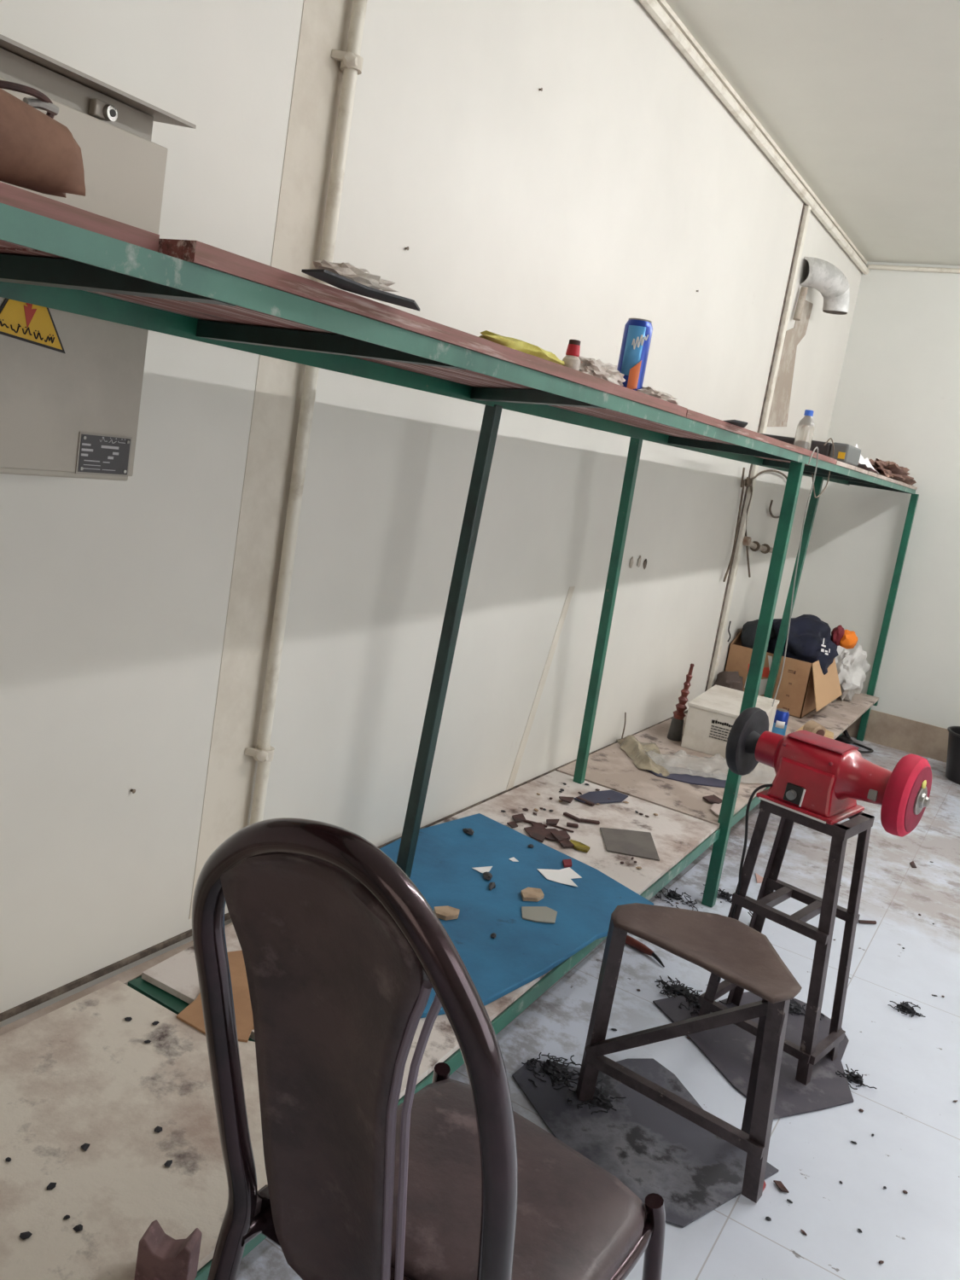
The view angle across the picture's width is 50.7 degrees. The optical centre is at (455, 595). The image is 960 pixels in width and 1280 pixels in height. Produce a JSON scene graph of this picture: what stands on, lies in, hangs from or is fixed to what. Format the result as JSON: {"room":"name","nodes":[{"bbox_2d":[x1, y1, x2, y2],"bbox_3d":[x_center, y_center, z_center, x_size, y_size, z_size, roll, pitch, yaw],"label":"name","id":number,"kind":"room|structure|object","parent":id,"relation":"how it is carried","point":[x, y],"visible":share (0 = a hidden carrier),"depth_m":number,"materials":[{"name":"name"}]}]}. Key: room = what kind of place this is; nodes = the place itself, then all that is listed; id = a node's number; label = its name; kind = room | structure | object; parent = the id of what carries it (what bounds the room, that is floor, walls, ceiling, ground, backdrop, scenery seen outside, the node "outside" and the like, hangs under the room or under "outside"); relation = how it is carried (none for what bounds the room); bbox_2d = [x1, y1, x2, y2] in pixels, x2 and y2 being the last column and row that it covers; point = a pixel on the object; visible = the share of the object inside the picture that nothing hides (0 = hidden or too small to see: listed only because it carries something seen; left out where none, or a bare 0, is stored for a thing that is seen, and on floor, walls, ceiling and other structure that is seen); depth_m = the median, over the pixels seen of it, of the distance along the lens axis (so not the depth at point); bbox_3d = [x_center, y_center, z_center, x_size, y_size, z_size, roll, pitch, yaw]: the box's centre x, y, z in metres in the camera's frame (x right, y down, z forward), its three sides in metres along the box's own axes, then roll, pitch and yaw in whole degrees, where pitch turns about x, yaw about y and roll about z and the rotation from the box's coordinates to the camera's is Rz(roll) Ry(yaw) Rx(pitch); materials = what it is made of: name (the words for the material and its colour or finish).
{"room":"workshop","nodes":[
{"label":"workshop","id":0,"kind":"room"},
{"bbox_2d":[0,0,861,1027],"bbox_3d":[-0.182,-0.390,2.336,0.100,2.688,8.820,14,10,30],"label":"wall","id":1,"kind":"structure","parent":0,"point":[608,194],"depth_m":2.34,"materials":[{"name":"paint"}]},
{"bbox_2d":[0,34,196,481],"bbox_3d":[-0.627,-0.443,1.331,0.145,0.554,0.550,14,10,30],"label":"electrical cabinet","id":2,"kind":"object","parent":1,"relation":"attached to","point":[48,397],"visible":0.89,"depth_m":1.42,"materials":[{"name":"grey metal"}]},
{"bbox_2d":[0,298,64,353],"bbox_3d":[-0.569,-0.392,1.357,0.004,0.114,0.121,14,10,30],"label":"warning sign","id":3,"kind":"object","parent":2,"relation":"attached to","point":[32,323],"visible":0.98,"depth_m":1.36,"materials":[{"name":"yellow plastic"}]},
{"bbox_2d":[0,34,196,128],"bbox_3d":[-0.585,-0.701,1.290,0.145,0.025,0.550,14,10,30],"label":"hood","id":4,"kind":"object","parent":2,"relation":"attached to","point":[15,55],"depth_m":1.36,"materials":[{"name":"grey metal"}]},
{"bbox_2d":[75,431,132,477],"bbox_3d":[-0.523,-0.210,1.510,0.004,0.061,0.095,14,10,30],"label":"nameplate","id":5,"kind":"object","parent":2,"relation":"attached to","point":[98,454],"visible":1,"depth_m":1.51,"materials":[{"name":"black metal"}]},
{"bbox_2d":[188,0,353,919],"bbox_3d":[-0.325,-0.497,1.953,0.001,2.368,0.140,14,10,30],"label":"trim","id":6,"kind":"structure","parent":1,"relation":"attached to","point":[325,24],"depth_m":1.98,"materials":[{"name":"paint"}]},
{"bbox_2d":[244,0,367,825],"bbox_3d":[-0.282,-0.477,1.990,0.049,2.388,0.071,14,10,30],"label":"riser pipe","id":7,"kind":"object","parent":1,"relation":"attached to","point":[351,61],"visible":0.91,"depth_m":2.01,"materials":[{"name":"paint"}]},
{"bbox_2d":[0,709,687,1021],"bbox_3d":[0.082,0.634,3.103,0.006,0.012,7.100,14,10,30],"label":"trim","id":8,"kind":"structure","parent":1,"relation":"attached to","point":[32,1003],"depth_m":1.94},
{"bbox_2d":[506,586,575,790],"bbox_3d":[0.276,0.296,3.287,0.002,0.660,0.250,14,10,30],"label":"trim","id":9,"kind":"structure","parent":1,"relation":"attached to","point":[513,776],"depth_m":3.29,"materials":[{"name":"paint"}]},
{"bbox_2d":[628,555,646,569],"bbox_3d":[0.682,-0.124,3.779,0.008,0.057,0.170,14,10,30],"label":"wall hooks","id":10,"kind":"object","parent":1,"relation":"attached to","point":[631,563],"visible":1,"depth_m":3.78,"materials":[{"name":"metal"}]},
{"bbox_2d":[638,0,869,274],"bbox_3d":[0.079,-1.633,2.103,0.034,0.036,8.620,14,10,30],"label":"trim","id":11,"kind":"structure","parent":1,"relation":"attached to","point":[654,9],"depth_m":3.58,"materials":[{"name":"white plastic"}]},
{"bbox_2d":[704,203,805,691],"bbox_3d":[1.367,-0.488,4.764,0.004,2.618,0.018,14,10,30],"label":"trim","id":12,"kind":"structure","parent":1,"relation":"attached to","point":[804,205],"depth_m":4.70,"materials":[{"name":"grey metal"}]},
{"bbox_2d":[722,467,787,581],"bbox_3d":[1.515,-0.355,5.029,0.038,0.551,0.947,14,10,30],"label":"cable coil","id":13,"kind":"object","parent":1,"relation":"attached to","point":[747,482],"visible":0.87,"depth_m":4.72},
{"bbox_2d":[742,535,773,553],"bbox_3d":[1.538,-0.254,5.097,0.055,0.093,0.644,14,10,30],"label":"pipe stub","id":14,"kind":"object","parent":1,"relation":"attached to","point":[754,546],"visible":0.9,"depth_m":4.98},
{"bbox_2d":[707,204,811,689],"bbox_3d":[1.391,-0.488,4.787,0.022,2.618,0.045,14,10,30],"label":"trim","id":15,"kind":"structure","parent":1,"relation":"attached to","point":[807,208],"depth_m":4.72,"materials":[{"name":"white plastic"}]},
{"bbox_2d":[767,300,813,426],"bbox_3d":[1.620,-1.127,4.915,0.004,0.647,0.401,14,10,30],"label":"trim","id":16,"kind":"structure","parent":1,"relation":"attached to","point":[778,415],"depth_m":4.91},
{"bbox_2d":[792,256,849,320],"bbox_3d":[1.760,-1.443,4.856,0.366,0.301,0.142,4,10,-32],"label":"duct","id":17,"kind":"object","parent":1,"relation":"attached to","point":[823,276],"visible":0.92,"depth_m":4.79,"materials":[{"name":"metal"}]},
{"bbox_2d":[236,736,959,1279],"bbox_3d":[1.236,1.366,1.565,4.000,0.060,8.820,14,10,30],"label":"floor","id":18,"kind":"structure","parent":0,"point":[912,1063],"depth_m":2.41,"materials":[{"name":"white tile"}]},
{"bbox_2d":[192,817,665,1279],"bbox_3d":[-0.008,0.683,1.177,0.425,0.987,0.572,15,11,35],"label":"dining chair","id":19,"kind":"object","parent":18,"relation":"on","point":[344,955],"visible":1,"depth_m":1.02,"materials":[{"name":"brown metal"}]},
{"bbox_2d":[0,203,919,1279],"bbox_3d":[0.454,0.260,2.854,0.680,1.464,7.103,14,10,30],"label":"shelving rack","id":20,"kind":"object","parent":18,"relation":"on","point":[100,263],"visible":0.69,"depth_m":1.88,"materials":[{"name":"green metal"}]},
{"bbox_2d":[0,181,159,251],"bbox_3d":[-0.845,-0.314,0.344,0.509,0.019,1.530,14,10,30],"label":"shelf board","id":21,"kind":"object","parent":20,"relation":"on","point":[11,195],"visible":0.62,"depth_m":0.81,"materials":[{"name":"red wood"}]},
{"bbox_2d":[0,87,85,197],"bbox_3d":[-0.405,-0.366,0.709,0.096,0.090,0.338,14,10,30],"label":"bag","id":22,"kind":"object","parent":21,"relation":"on","point":[38,153],"visible":1,"depth_m":0.80,"materials":[{"name":"brown leather"}]},
{"bbox_2d":[0,80,59,118],"bbox_3d":[-0.399,-0.455,0.929,0.022,0.027,0.090,13,10,23],"label":"strap loop","id":23,"kind":"object","parent":22,"relation":"attached to","point":[40,101],"visible":0.61,"depth_m":0.94,"materials":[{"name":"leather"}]},
{"bbox_2d":[0,980,267,1279],"bbox_3d":[-0.927,0.826,0.846,0.612,0.012,2.185,14,10,30],"label":"shelf board","id":24,"kind":"object","parent":20,"relation":"on","point":[73,1075],"visible":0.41,"depth_m":1.48,"materials":[{"name":"beige wood"}]},
{"bbox_2d":[133,1219,202,1279],"bbox_3d":[-0.354,0.814,1.250,0.068,0.067,0.035,11,9,9],"label":"block","id":25,"kind":"object","parent":24,"relation":"on","point":[160,1256],"visible":1,"depth_m":1.24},
{"bbox_2d":[0,238,686,417],"bbox_3d":[-0.074,-0.386,1.588,0.505,0.018,1.380,14,10,30],"label":"shelf board","id":26,"kind":"object","parent":20,"relation":"on","point":[195,252],"visible":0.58,"depth_m":1.28,"materials":[{"name":"red wood"}]},
{"bbox_2d":[301,269,420,311],"bbox_3d":[-0.091,-0.318,1.059,0.057,0.003,0.209,14,10,30],"label":"sheet","id":27,"kind":"object","parent":26,"relation":"on","point":[335,280],"visible":1,"depth_m":1.04,"materials":[{"name":"grey metal"}]},
{"bbox_2d":[312,259,397,291],"bbox_3d":[-0.110,-0.342,1.083,0.046,0.024,0.126,14,10,30],"label":"wrapper","id":28,"kind":"object","parent":27,"relation":"on","point":[363,276],"visible":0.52,"depth_m":1.06,"materials":[{"name":"plastic"}]},
{"bbox_2d":[478,330,564,365],"bbox_3d":[0.106,-0.381,1.576,0.076,0.029,0.384,13,10,26],"label":"cloth","id":29,"kind":"object","parent":26,"relation":"on","point":[513,343],"visible":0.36,"depth_m":1.50,"materials":[{"name":"fabric"}]},
{"bbox_2d":[562,339,581,371],"bbox_3d":[0.192,-0.394,1.669,0.030,0.054,0.030,14,10,30],"label":"glue bottle","id":30,"kind":"object","parent":26,"relation":"on","point":[572,360],"visible":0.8,"depth_m":1.66,"materials":[{"name":"plastic"}]},
{"bbox_2d":[578,355,625,385],"bbox_3d":[0.252,-0.397,1.789,0.061,0.041,0.232,14,10,30],"label":"clear bag","id":31,"kind":"object","parent":26,"relation":"on","point":[608,372],"visible":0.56,"depth_m":1.75,"materials":[{"name":"plastic"}]},
{"bbox_2d":[616,318,652,390],"bbox_3d":[0.334,-0.450,1.901,0.054,0.135,0.056,14,10,30],"label":"drink can","id":32,"kind":"object","parent":26,"relation":"on","point":[637,332],"visible":0.89,"depth_m":1.88,"materials":[{"name":"blue metal"}]},
{"bbox_2d":[637,386,678,404],"bbox_3d":[0.385,-0.397,1.992,0.073,0.020,0.281,14,10,30],"label":"plastic film","id":33,"kind":"object","parent":26,"relation":"on","point":[650,391],"visible":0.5,"depth_m":1.94,"materials":[{"name":"plastic"}]},
{"bbox_2d":[141,770,717,1099],"bbox_3d":[0.110,0.717,2.567,0.604,0.023,1.860,14,10,30],"label":"shelf board","id":34,"kind":"object","parent":20,"relation":"on","point":[675,834],"depth_m":2.96,"materials":[{"name":"white wood"}]},
{"bbox_2d":[176,950,254,1042],"bbox_3d":[-0.379,0.739,1.905,0.192,0.004,0.335,10,9,6],"label":"cardboard piece","id":35,"kind":"object","parent":34,"relation":"on","point":[192,1015],"visible":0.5,"depth_m":1.83,"materials":[{"name":"brown cardboard"}]},
{"bbox_2d":[379,813,653,1018],"bbox_3d":[0.004,0.718,2.400,0.651,0.014,0.940,16,11,39],"label":"foam mat","id":36,"kind":"object","parent":34,"relation":"on","point":[521,951],"visible":0.52,"depth_m":2.44,"materials":[{"name":"blue rubber"}]},
{"bbox_2d":[433,905,459,920],"bbox_3d":[-0.018,0.717,2.291,0.064,0.011,0.045,5,10,-25],"label":"scrap","id":37,"kind":"object","parent":36,"relation":"on","point":[445,913],"visible":0.98,"depth_m":2.28,"materials":[{"name":"wood"}]},
{"bbox_2d":[471,866,492,872],"bbox_3d":[0.075,0.693,2.565,0.061,0.004,0.031,4,10,-30],"label":"paper scrap","id":38,"kind":"object","parent":36,"relation":"on","point":[481,869],"visible":1,"depth_m":2.56,"materials":[{"name":"white"}]},
{"bbox_2d":[520,887,544,901],"bbox_3d":[0.185,0.724,2.459,0.057,0.010,0.056,7,9,-12],"label":"scrap","id":39,"kind":"object","parent":36,"relation":"on","point":[528,893],"visible":1,"depth_m":2.45,"materials":[{"name":"wood"}]},
{"bbox_2d":[521,906,557,923],"bbox_3d":[0.197,0.743,2.368,0.086,0.004,0.083,9,9,0],"label":"scrap","id":40,"kind":"object","parent":36,"relation":"on","point":[538,914],"visible":1,"depth_m":2.36,"materials":[{"name":"grey"}]},
{"bbox_2d":[536,866,581,886],"bbox_3d":[0.278,0.721,2.594,0.105,0.004,0.112,5,10,-26],"label":"paper scrap","id":41,"kind":"object","parent":36,"relation":"on","point":[563,875],"visible":1,"depth_m":2.60,"materials":[{"name":"white"}]},
{"bbox_2d":[512,813,525,823],"bbox_3d":[0.187,0.655,2.985,0.036,0.007,0.066,7,9,-11],"label":"scrap","id":42,"kind":"object","parent":34,"relation":"on","point":[519,817],"visible":1,"depth_m":2.98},
{"bbox_2d":[523,826,546,842],"bbox_3d":[0.231,0.679,2.885,0.055,0.006,0.103,5,10,-26],"label":"scrap","id":43,"kind":"object","parent":34,"relation":"on","point":[534,832],"visible":1,"depth_m":2.89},
{"bbox_2d":[541,828,570,841],"bbox_3d":[0.279,0.686,2.897,0.080,0.007,0.090,3,11,-37],"label":"scrap","id":44,"kind":"object","parent":34,"relation":"on","point":[549,836],"visible":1,"depth_m":2.90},
{"bbox_2d":[550,829,570,841],"bbox_3d":[0.304,0.686,2.894,0.078,0.008,0.055,2,11,-39],"label":"scrap","id":45,"kind":"object","parent":44,"relation":"on","point":[562,834],"visible":1,"depth_m":2.90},
{"bbox_2d":[556,837,574,848],"bbox_3d":[0.308,0.695,2.853,0.035,0.010,0.062,6,9,-18],"label":"scrap","id":46,"kind":"object","parent":34,"relation":"on","point":[566,842],"visible":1,"depth_m":2.85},
{"bbox_2d":[570,838,589,852],"bbox_3d":[0.345,0.703,2.849,0.071,0.008,0.049,14,10,30],"label":"scrap","id":47,"kind":"object","parent":34,"relation":"on","point":[578,846],"visible":1,"depth_m":2.84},
{"bbox_2d":[573,790,628,806],"bbox_3d":[0.476,0.655,3.288,0.228,0.009,0.100,3,11,-33],"label":"leather scrap","id":48,"kind":"object","parent":34,"relation":"on","point":[601,797],"depth_m":3.29,"materials":[{"name":"grey"}]},
{"bbox_2d":[599,827,659,861],"bbox_3d":[0.503,0.715,2.950,0.155,0.004,0.203,9,9,2],"label":"square","id":49,"kind":"object","parent":34,"relation":"on","point":[640,844],"visible":1,"depth_m":2.94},
{"bbox_2d":[556,718,775,828],"bbox_3d":[0.896,0.643,3.864,0.583,0.014,1.155,14,10,30],"label":"shelf board","id":50,"kind":"object","parent":20,"relation":"on","point":[610,767],"visible":0.57,"depth_m":3.60,"materials":[{"name":"beige wood"}]},
{"bbox_2d":[616,734,670,776],"bbox_3d":[0.715,0.587,3.823,0.166,0.048,0.436,9,9,0],"label":"plastic bag","id":51,"kind":"object","parent":50,"relation":"on","point":[644,755],"visible":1,"depth_m":3.80,"materials":[{"name":"beige plastic"}]},
{"bbox_2d":[667,663,694,741],"bbox_3d":[0.924,0.430,4.140,0.059,0.324,0.059,14,10,30],"label":"spindle","id":52,"kind":"object","parent":50,"relation":"on","point":[675,731],"visible":1,"depth_m":4.13,"materials":[{"name":"red paint"}]},
{"bbox_2d":[645,765,727,787],"bbox_3d":[0.837,0.652,3.676,0.361,0.004,0.167,10,9,3],"label":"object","id":53,"kind":"object","parent":50,"relation":"on","point":[692,776],"visible":0.88,"depth_m":3.67,"materials":[{"name":"grey"}]},
{"bbox_2d":[702,794,721,803],"bbox_3d":[0.876,0.693,3.434,0.073,0.012,0.058,2,11,-38],"label":"scrap","id":54,"kind":"object","parent":50,"relation":"on","point":[713,799],"visible":0.96,"depth_m":3.44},
{"bbox_2d":[709,802,721,816],"bbox_3d":[0.871,0.706,3.362,0.047,0.009,0.193,12,9,16],"label":"scrap","id":55,"kind":"object","parent":50,"relation":"on","point":[715,808],"visible":0.64,"depth_m":3.35,"materials":[{"name":"beige"}]},
{"bbox_2d":[680,684,779,758],"bbox_3d":[1.145,0.526,4.207,0.279,0.184,0.491,13,10,25],"label":"carton","id":56,"kind":"object","parent":50,"relation":"on","point":[712,715],"visible":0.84,"depth_m":4.03,"materials":[{"name":"white cardboard"}]},
{"bbox_2d":[549,405,837,464],"bbox_3d":[0.715,-0.465,2.899,0.472,0.017,1.675,14,10,30],"label":"shelf board","id":57,"kind":"object","parent":20,"relation":"on","point":[606,414],"visible":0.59,"depth_m":2.63,"materials":[{"name":"red wood"}]},
{"bbox_2d":[723,419,748,427],"bbox_3d":[0.660,-0.414,2.432,0.070,0.007,0.291,11,9,12],"label":"scrap","id":58,"kind":"object","parent":57,"relation":"on","point":[740,423],"visible":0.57,"depth_m":2.33,"materials":[{"name":"metal"}]},
{"bbox_2d":[771,446,818,706],"bbox_3d":[1.083,-0.045,3.254,0.004,0.862,0.250,14,10,30],"label":"hanging cable","id":59,"kind":"object","parent":57,"relation":"hanging from","point":[817,447],"visible":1,"depth_m":3.25,"materials":[{"name":"grey plastic"}]},
{"bbox_2d":[811,437,834,498],"bbox_3d":[1.230,-0.430,3.396,0.004,0.206,0.254,14,10,30],"label":"cable","id":60,"kind":"object","parent":57,"relation":"hanging from","point":[829,438],"visible":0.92,"depth_m":3.44,"materials":[{"name":"plastic"}]},
{"bbox_2d":[683,692,879,739],"bbox_3d":[1.700,0.572,5.137,0.601,0.014,1.840,14,10,30],"label":"shelf board","id":61,"kind":"object","parent":20,"relation":"on","point":[836,717],"visible":0.21,"depth_m":5.12,"materials":[{"name":"beige wood"}]},
{"bbox_2d":[712,671,743,691],"bbox_3d":[1.330,0.450,4.923,0.150,0.176,0.237,14,10,30],"label":"rag","id":62,"kind":"object","parent":61,"relation":"on","point":[728,679],"visible":0.46,"depth_m":4.87,"materials":[{"name":"fabric"}]},
{"bbox_2d":[771,708,789,735],"bbox_3d":[1.443,0.564,4.505,0.062,0.119,0.063,14,10,30],"label":"aerosol can","id":63,"kind":"object","parent":61,"relation":"on","point":[781,719],"visible":0.83,"depth_m":4.48,"materials":[{"name":"blue"}]},
{"bbox_2d":[724,630,842,718],"bbox_3d":[1.689,0.367,5.161,0.500,0.378,0.490,14,10,30],"label":"cardboard box","id":64,"kind":"object","parent":61,"relation":"on","point":[803,689],"visible":0.6,"depth_m":4.96,"materials":[{"name":"brown cardboard"}]},
{"bbox_2d":[740,619,774,650],"bbox_3d":[1.531,0.205,5.120,0.174,0.190,0.224,14,10,30],"label":"cloth","id":65,"kind":"object","parent":64,"relation":"in","point":[749,628],"visible":0.48,"depth_m":5.07,"materials":[{"name":"grey"}]},
{"bbox_2d":[766,614,838,674],"bbox_3d":[1.732,0.253,5.126,0.389,0.336,0.402,14,10,30],"label":"jacket","id":66,"kind":"object","parent":64,"relation":"in","point":[809,640],"visible":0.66,"depth_m":5.01,"materials":[{"name":"fabric"}]},
{"bbox_2d":[831,624,844,645],"bbox_3d":[1.924,0.203,5.103,0.062,0.117,0.104,14,10,30],"label":"cloth","id":67,"kind":"object","parent":66,"relation":"on","point":[837,633],"visible":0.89,"depth_m":5.07,"materials":[{"name":"red"}]},
{"bbox_2d":[839,629,857,649],"bbox_3d":[1.977,0.218,5.121,0.108,0.096,0.159,14,10,30],"label":"cloth","id":68,"kind":"object","parent":66,"relation":"on","point":[849,639],"visible":0.91,"depth_m":5.07,"materials":[{"name":"orange"}]},
{"bbox_2d":[796,720,833,738],"bbox_3d":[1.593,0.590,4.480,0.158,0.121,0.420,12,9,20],"label":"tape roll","id":69,"kind":"object","parent":61,"relation":"on","point":[812,726],"visible":0.44,"depth_m":4.34,"materials":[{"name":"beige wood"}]},
{"bbox_2d":[834,643,870,701],"bbox_3d":[2.128,0.394,5.551,0.245,0.342,0.402,14,10,30],"label":"plastic bag","id":70,"kind":"object","parent":61,"relation":"on","point":[852,665],"visible":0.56,"depth_m":5.43,"materials":[{"name":"white plastic"}]},
{"bbox_2d":[753,455,917,489],"bbox_3d":[1.785,-0.571,4.671,0.435,0.015,2.460,14,10,30],"label":"shelf board","id":71,"kind":"object","parent":20,"relation":"on","point":[838,462],"visible":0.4,"depth_m":4.16,"materials":[{"name":"red wood"}]},
{"bbox_2d":[793,409,814,449],"bbox_3d":[1.281,-0.597,3.716,0.062,0.168,0.062,14,10,30],"label":"water bottle","id":72,"kind":"object","parent":71,"relation":"on","point":[805,431],"visible":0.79,"depth_m":3.69,"materials":[{"name":"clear plastic"}]},
{"bbox_2d":[761,433,861,466],"bbox_3d":[1.333,-0.565,3.885,0.372,0.070,0.270,14,10,30],"label":"case","id":73,"kind":"object","parent":71,"relation":"on","point":[846,453],"visible":0.52,"depth_m":3.74,"materials":[{"name":"black"}]},
{"bbox_2d":[853,443,878,473],"bbox_3d":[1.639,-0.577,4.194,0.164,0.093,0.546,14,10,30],"label":"crumpled paper","id":74,"kind":"object","parent":71,"relation":"on","point":[864,463],"visible":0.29,"depth_m":4.20,"materials":[{"name":"white paper"}]},
{"bbox_2d":[868,458,916,486],"bbox_3d":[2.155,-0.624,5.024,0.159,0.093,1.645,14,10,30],"label":"rag","id":75,"kind":"object","parent":71,"relation":"on","point":[887,468],"visible":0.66,"depth_m":4.81,"materials":[{"name":"fabric"}]},
{"bbox_2d":[625,935,664,967],"bbox_3d":[0.534,1.004,2.880,0.026,0.023,0.170,1,12,-41],"label":"awl","id":76,"kind":"object","parent":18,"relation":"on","point":[630,940],"visible":0.77,"depth_m":2.88,"materials":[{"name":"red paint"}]},
{"bbox_2d":[512,1058,779,1227],"bbox_3d":[0.379,1.107,2.121,0.402,0.006,0.511,4,10,-30],"label":"rubber mat","id":77,"kind":"object","parent":18,"relation":"on","point":[650,1148],"visible":0.76,"depth_m":2.07,"materials":[{"name":"grey rubber"}]},
{"bbox_2d":[521,1052,603,1105],"bbox_3d":[0.231,1.054,2.241,0.152,0.018,0.164,16,11,38],"label":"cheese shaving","id":78,"kind":"object","parent":77,"relation":"on","point":[554,1069],"visible":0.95,"depth_m":2.24,"materials":[{"name":"black metal"}]},
{"bbox_2d":[568,1073,626,1114],"bbox_3d":[0.286,1.074,2.176,0.131,0.017,0.107,14,10,30],"label":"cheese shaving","id":79,"kind":"object","parent":77,"relation":"on","point":[600,1099],"visible":0.86,"depth_m":2.16,"materials":[{"name":"black"}]},
{"bbox_2d":[576,902,802,1203],"bbox_3d":[0.468,0.898,2.054,0.414,0.451,0.283,14,10,30],"label":"stool","id":80,"kind":"object","parent":77,"relation":"on","point":[726,947],"visible":1,"depth_m":2.01,"materials":[{"name":"brown paint"}]},
{"bbox_2d":[654,887,698,911],"bbox_3d":[0.688,0.967,3.290,0.231,0.017,0.157,14,10,30],"label":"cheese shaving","id":81,"kind":"object","parent":18,"relation":"on","point":[672,894],"visible":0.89,"depth_m":3.28,"materials":[{"name":"black"}]},
{"bbox_2d":[700,884,732,903],"bbox_3d":[0.883,0.986,3.365,0.137,0.019,0.102,11,9,12],"label":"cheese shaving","id":82,"kind":"object","parent":18,"relation":"on","point":[723,894],"visible":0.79,"depth_m":3.35,"materials":[{"name":"black"}]},
{"bbox_2d":[652,991,853,1119],"bbox_3d":[0.806,1.114,2.510,0.470,0.006,0.472,5,10,-23],"label":"rubber mat","id":83,"kind":"object","parent":18,"relation":"on","point":[730,1048],"visible":0.46,"depth_m":2.43,"materials":[{"name":"grey rubber"}]},
{"bbox_2d":[654,975,698,1004],"bbox_3d":[0.591,1.044,2.691,0.133,0.020,0.113,14,10,30],"label":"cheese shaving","id":84,"kind":"object","parent":83,"relation":"on","point":[676,989],"visible":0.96,"depth_m":2.69,"materials":[{"name":"black"}]},
{"bbox_2d":[679,987,732,1015],"bbox_3d":[0.650,1.061,2.628,0.129,0.017,0.130,12,9,18],"label":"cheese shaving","id":85,"kind":"object","parent":83,"relation":"on","point":[694,1000],"visible":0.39,"depth_m":2.63,"materials":[{"name":"black"}]},
{"bbox_2d":[698,799,874,1085],"bbox_3d":[0.819,0.806,2.471,0.302,0.615,0.202,17,12,41],"label":"stand","id":86,"kind":"object","parent":83,"relation":"on","point":[808,1054],"visible":0.77,"depth_m":2.43,"materials":[{"name":"brown paint"}]},
{"bbox_2d":[725,707,931,837],"bbox_3d":[0.884,0.413,2.403,0.459,0.192,0.206,17,12,41],"label":"grinder","id":87,"kind":"object","parent":86,"relation":"on","point":[820,778],"visible":1,"depth_m":2.35,"materials":[{"name":"red metal"}]},
{"bbox_2d":[716,783,772,982],"bbox_3d":[0.693,0.697,2.460,0.049,0.524,0.007,14,10,30],"label":"cable","id":88,"kind":"object","parent":87,"relation":"hanging from","point":[758,788],"visible":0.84,"depth_m":2.45,"materials":[{"name":"black plastic"}]},
{"bbox_2d":[783,782,806,807],"bbox_3d":[0.792,0.465,2.369,0.045,0.045,0.031,14,10,30],"label":"switch plate","id":89,"kind":"object","parent":87,"relation":"attached to","point":[794,794],"depth_m":2.36,"materials":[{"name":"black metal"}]},
{"bbox_2d":[788,999,825,1020],"bbox_3d":[0.899,1.088,2.711,0.173,0.018,0.126,12,9,18],"label":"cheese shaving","id":90,"kind":"object","parent":83,"relation":"on","point":[794,1007],"visible":0.4,"depth_m":2.68,"materials":[{"name":"black"}]},
{"bbox_2d":[773,1180,788,1192],"bbox_3d":[0.643,1.167,2.002,0.015,0.007,0.031,7,9,-16],"label":"scrap","id":91,"kind":"object","parent":18,"relation":"on","point":[778,1184],"visible":1,"depth_m":2.00,"materials":[{"name":"wood"}]},
{"bbox_2d":[834,728,854,744],"bbox_3d":[2.182,0.780,5.787,0.128,0.079,0.247,5,10,-26],"label":"sandal","id":92,"kind":"object","parent":18,"relation":"on","point":[846,738],"visible":0.38,"depth_m":5.72,"materials":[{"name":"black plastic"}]},
{"bbox_2d":[835,1064,876,1089],"bbox_3d":[0.950,1.147,2.412,0.069,0.018,0.094,5,10,-24],"label":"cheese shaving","id":93,"kind":"object","parent":18,"relation":"on","point":[851,1076],"visible":1,"depth_m":2.41,"materials":[{"name":"black"}]},
{"bbox_2d":[852,741,873,753],"bbox_3d":[2.263,0.848,5.657,0.132,0.020,0.185,14,10,30],"label":"cord","id":94,"kind":"object","parent":18,"relation":"on","point":[871,750],"visible":0.77,"depth_m":5.65,"materials":[{"name":"black plastic"}]},
{"bbox_2d":[887,1000,925,1017],"bbox_3d":[1.241,1.133,2.792,0.104,0.018,0.078,9,9,0],"label":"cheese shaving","id":95,"kind":"object","parent":18,"relation":"on","point":[904,1007],"visible":1,"depth_m":2.79,"materials":[{"name":"black"}]},
{"bbox_2d":[945,726,959,784],"bbox_3d":[2.721,0.854,5.296,0.328,0.259,0.328,14,10,30],"label":"waste bin","id":96,"kind":"object","parent":18,"relation":"on","point":[952,770],"visible":1,"depth_m":5.27,"materials":[{"name":"black plastic"}]},
{"bbox_2d":[664,0,959,266],"bbox_3d":[1.667,-1.325,1.141,4.000,0.080,8.820,14,10,30],"label":"ceiling","id":97,"kind":"structure","parent":0,"point":[861,97],"depth_m":3.46,"materials":[{"name":"paint"}]},
{"bbox_2d":[791,261,959,728],"bbox_3d":[3.736,-0.191,5.061,3.800,2.688,0.100,14,10,30],"label":"wall","id":98,"kind":"structure","parent":0,"point":[898,397],"depth_m":5.73,"materials":[{"name":"white paint"}]},
{"bbox_2d":[842,709,948,762],"bbox_3d":[3.511,1.033,5.205,3.800,0.185,0.012,14,10,30],"label":"baseboard","id":99,"kind":"structure","parent":98,"relation":"attached to","point":[916,737],"depth_m":5.77,"materials":[{"name":"beige tile"}]},
{"bbox_2d":[867,264,959,273],"bbox_3d":[3.921,-1.466,4.797,3.770,0.026,0.025,14,10,30],"label":"trim","id":100,"kind":"structure","parent":98,"relation":"attached to","point":[869,266],"depth_m":5.61,"materials":[{"name":"plastic"}]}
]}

